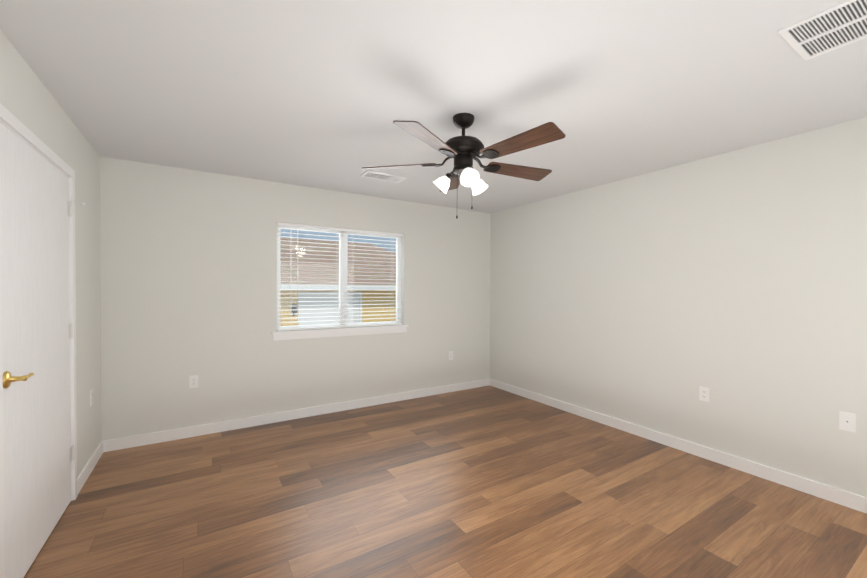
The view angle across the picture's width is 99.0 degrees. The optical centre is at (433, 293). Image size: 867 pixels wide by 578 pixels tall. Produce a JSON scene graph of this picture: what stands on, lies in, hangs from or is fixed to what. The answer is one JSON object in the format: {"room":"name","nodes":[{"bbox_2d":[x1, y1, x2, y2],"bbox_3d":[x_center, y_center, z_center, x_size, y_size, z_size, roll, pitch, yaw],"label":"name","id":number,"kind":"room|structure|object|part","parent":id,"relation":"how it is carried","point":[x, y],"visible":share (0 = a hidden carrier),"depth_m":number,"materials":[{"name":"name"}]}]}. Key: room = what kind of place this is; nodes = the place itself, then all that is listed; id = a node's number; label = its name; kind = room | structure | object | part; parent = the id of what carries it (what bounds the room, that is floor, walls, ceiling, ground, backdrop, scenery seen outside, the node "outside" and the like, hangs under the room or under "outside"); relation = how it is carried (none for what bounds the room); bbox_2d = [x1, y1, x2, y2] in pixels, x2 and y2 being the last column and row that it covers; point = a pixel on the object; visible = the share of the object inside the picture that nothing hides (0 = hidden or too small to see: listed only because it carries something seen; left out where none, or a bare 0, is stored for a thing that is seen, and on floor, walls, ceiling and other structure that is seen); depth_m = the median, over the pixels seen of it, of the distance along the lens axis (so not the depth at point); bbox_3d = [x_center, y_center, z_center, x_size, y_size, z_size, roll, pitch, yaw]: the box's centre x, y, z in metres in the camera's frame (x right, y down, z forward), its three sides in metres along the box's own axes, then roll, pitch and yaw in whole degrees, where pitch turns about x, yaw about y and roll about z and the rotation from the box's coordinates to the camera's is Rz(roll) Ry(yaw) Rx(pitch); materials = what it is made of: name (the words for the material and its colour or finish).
{"room":"empty bedroom","nodes":[
{"label":"empty bedroom","id":0,"kind":"room"},
{"bbox_2d":[0,29,101,477],"bbox_3d":[-1.571,0.126,1.015,0.150,2.470,4.800,0,1,-32],"label":"wall","id":1,"kind":"structure","parent":0,"point":[29,101],"depth_m":2.58,"materials":[{"name":"white paint"}]},
{"bbox_2d":[0,122,73,577],"bbox_3d":[-2.081,0.302,1.955,0.048,2.071,1.004,0,1,-32],"label":"door leaf","id":2,"kind":"structure","parent":1,"relation":"in","point":[35,272],"depth_m":1.87,"materials":[{"name":"white wood"}]},
{"bbox_3d":[-2.321,0.240,2.372,0.013,1.669,0.041,0,1,-32],"label":"door hinges","id":3,"kind":"part","parent":2,"relation":"part of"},
{"bbox_2d":[0,103,76,577],"bbox_3d":[-2.104,0.276,1.934,0.216,2.140,1.104,0,1,-32],"label":"door frame","id":4,"kind":"structure","parent":1,"relation":"attached to","point":[9,119],"depth_m":2.03,"materials":[{"name":"white wood"}]},
{"bbox_2d":[77,441,102,494],"bbox_3d":[-2.567,1.284,2.773,0.013,0.095,0.769,0,1,-32],"label":"baseboard","id":5,"kind":"structure","parent":1,"relation":"attached to","point":[85,473],"depth_m":2.72,"materials":[{"name":"white"}]},
{"bbox_2d":[90,389,92,405],"bbox_3d":[-2.600,0.789,2.818,0.008,0.115,0.070,0,1,-32],"label":"outlet","id":6,"kind":"object","parent":1,"relation":"attached to","point":[91,397],"visible":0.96,"depth_m":2.81,"materials":[{"name":"white plastic"}]},
{"bbox_2d":[100,156,490,440],"bbox_3d":[-1.020,0.084,4.275,4.535,2.470,0.150,0,1,-32],"label":"wall","id":7,"kind":"structure","parent":0,"point":[188,268],"depth_m":3.64,"materials":[{"name":"white paint"}]},
{"bbox_2d":[189,375,197,387],"bbox_3d":[-2.227,0.814,3.442,0.070,0.115,0.008,0,1,-32],"label":"electrical outlet","id":8,"kind":"object","parent":7,"relation":"attached to","point":[193,381],"visible":1,"depth_m":3.44,"materials":[{"name":"white plastic"}]},
{"bbox_2d":[103,379,489,451],"bbox_3d":[-0.983,1.273,4.222,4.235,0.095,0.013,0,1,-32],"label":"baseboard","id":9,"kind":"structure","parent":7,"relation":"attached to","point":[153,438],"depth_m":3.79,"materials":[{"name":"white wood"}]},
{"bbox_2d":[272,222,408,340],"bbox_3d":[-1.016,-0.136,4.245,1.570,1.220,0.167,0,1,-32],"label":"window","id":10,"kind":"structure","parent":7,"relation":"in","point":[343,327],"depth_m":4.22,"materials":[{"name":"white plastic"}]},
{"bbox_3d":[-1.043,-0.171,4.288,1.410,1.090,0.004,0,1,-32],"label":"glass","id":11,"kind":"part","parent":10,"relation":"part of","materials":[{"name":"clear glass"}]},
{"bbox_3d":[-1.004,0.430,4.228,1.570,0.090,0.107,0,1,-32],"label":"sill","id":12,"kind":"part","parent":10,"relation":"part of","materials":[{"name":"white"}]},
{"bbox_2d":[449,351,452,359],"bbox_3d":[0.234,0.826,4.976,0.070,0.115,0.008,0,1,-32],"label":"electrical outlet","id":13,"kind":"object","parent":7,"relation":"attached to","point":[450,355],"visible":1,"depth_m":4.97,"materials":[{"name":"white plastic"}]},
{"bbox_2d":[0,0,866,212],"bbox_3d":[0.257,-1.186,2.221,4.535,0.140,4.950,0,1,-32],"label":"ceiling","id":14,"kind":"structure","parent":0,"point":[322,94],"depth_m":1.95,"materials":[{"name":"white paint"}]},
{"bbox_2d":[360,171,406,182],"bbox_3d":[-0.486,-1.135,3.597,0.410,0.008,0.185,0,1,-32],"label":"ceiling vent","id":15,"kind":"object","parent":14,"relation":"in","point":[381,176],"visible":0.98,"depth_m":3.58,"materials":[{"name":"white metal"}]},
{"bbox_2d":[362,113,565,218],"bbox_3d":[0.222,-0.794,2.352,1.281,0.649,1.288,0,1,-32],"label":"ceiling fan","id":16,"kind":"object","parent":14,"relation":"hanging from","point":[463,150],"visible":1,"depth_m":2.25,"materials":[{"name":"brown wood"}]},
{"bbox_3d":[-0.222,-0.840,2.443,0.490,0.040,0.150,0,1,12],"label":"blade","id":17,"kind":"part","parent":16,"relation":"part of","materials":[{"name":"brown wood"}]},
{"bbox_3d":[-0.021,-0.832,1.992,0.150,0.040,0.490,1,1,30],"label":"blade","id":18,"kind":"part","parent":16,"relation":"part of","materials":[{"name":"brown wood"}]},
{"bbox_3d":[0.146,-0.842,2.773,0.150,0.040,0.490,0,1,-6],"label":"blade","id":19,"kind":"part","parent":16,"relation":"part of","materials":[{"name":"brown wood"}]},
{"bbox_3d":[0.190,-0.941,2.354,0.263,0.354,0.263,0,1,-32],"label":"motor","id":20,"kind":"part","parent":16,"relation":"part of","materials":[{"name":"brown metal"}]},
{"bbox_3d":[0.573,-0.837,2.526,0.490,0.040,0.150,0,1,-24],"label":"blade","id":21,"kind":"part","parent":16,"relation":"part of","materials":[{"name":"brown wood"}]},
{"bbox_3d":[0.470,-0.831,2.043,0.150,0.040,0.490,0,1,-42],"label":"blade","id":22,"kind":"part","parent":16,"relation":"part of","materials":[{"name":"brown wood"}]},
{"bbox_2d":[778,0,866,60],"bbox_3d":[1.798,-1.092,1.314,0.360,0.007,0.778,0,1,-32],"label":"ceiling vent","id":23,"kind":"object","parent":14,"relation":"in","point":[839,25],"visible":1,"depth_m":1.54,"materials":[{"name":"white metal"}]},
{"bbox_2d":[24,385,866,577],"bbox_3d":[0.243,1.414,2.256,4.535,0.120,4.950,0,1,-32],"label":"floor","id":24,"kind":"structure","parent":0,"point":[489,481],"depth_m":2.34,"materials":[{"name":"brown wood"}]},
{"bbox_2d":[490,117,866,497],"bbox_3d":[2.150,0.114,3.335,0.150,2.470,4.800,0,1,-32],"label":"wall","id":25,"kind":"structure","parent":0,"point":[735,282],"depth_m":3.00,"materials":[{"name":"white paint"}]},
{"bbox_2d":[490,379,866,513],"bbox_3d":[2.039,1.300,3.366,0.013,0.095,4.637,0,1,-32],"label":"baseboard","id":26,"kind":"structure","parent":25,"relation":"attached to","point":[835,495],"depth_m":2.99,"materials":[{"name":"white"}]},
{"bbox_2d":[699,386,708,401],"bbox_3d":[2.233,0.826,3.057,0.008,0.115,0.070,0,1,-32],"label":"outlet","id":27,"kind":"object","parent":25,"relation":"attached to","point":[703,393],"visible":1,"depth_m":3.05,"materials":[{"name":"white plastic"}]},
{"bbox_2d":[839,411,855,431],"bbox_3d":[2.657,0.820,2.378,0.006,0.118,0.072,0,1,-32],"label":"cable wall plate","id":28,"kind":"object","parent":25,"relation":"attached to","point":[847,421],"visible":1,"depth_m":2.38,"materials":[{"name":"white plastic"}]},
{"label":"outside","id":29,"kind":"structure","parent":0,"visible":0},
{"bbox_3d":[-4.176,3.958,14.807,90.000,0.200,90.550,0,1,-32],"label":"ground","id":30,"kind":"structure","parent":29,"visible":0},
{"bbox_2d":[280,290,395,326],"bbox_3d":[-7.237,1.805,14.600,16.600,4.080,6.400,0,1,-32],"label":"wall","id":31,"kind":"structure","parent":30,"relation":"on","point":[294,299],"depth_m":13.80,"materials":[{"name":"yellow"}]},
{"bbox_2d":[292,304,296,315],"bbox_3d":[-4.645,0.539,12.364,0.160,0.380,0.100,0,1,-32],"label":"lantern","id":32,"kind":"object","parent":31,"relation":"attached to","point":[294,311],"depth_m":12.33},
{"bbox_2d":[280,284,395,325],"bbox_3d":[-7.222,1.740,14.596,17.520,4.210,7.320,0,1,-32],"label":"trim","id":33,"kind":"structure","parent":31,"relation":"attached to","point":[316,294],"depth_m":12.89,"materials":[{"name":"white"}]},
{"bbox_2d":[280,237,395,284],"bbox_3d":[-7.220,-1.340,14.557,17.500,1.950,7.300,0,1,-32],"label":"roof","id":34,"kind":"structure","parent":31,"relation":"on","point":[306,271],"depth_m":14.30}
]}

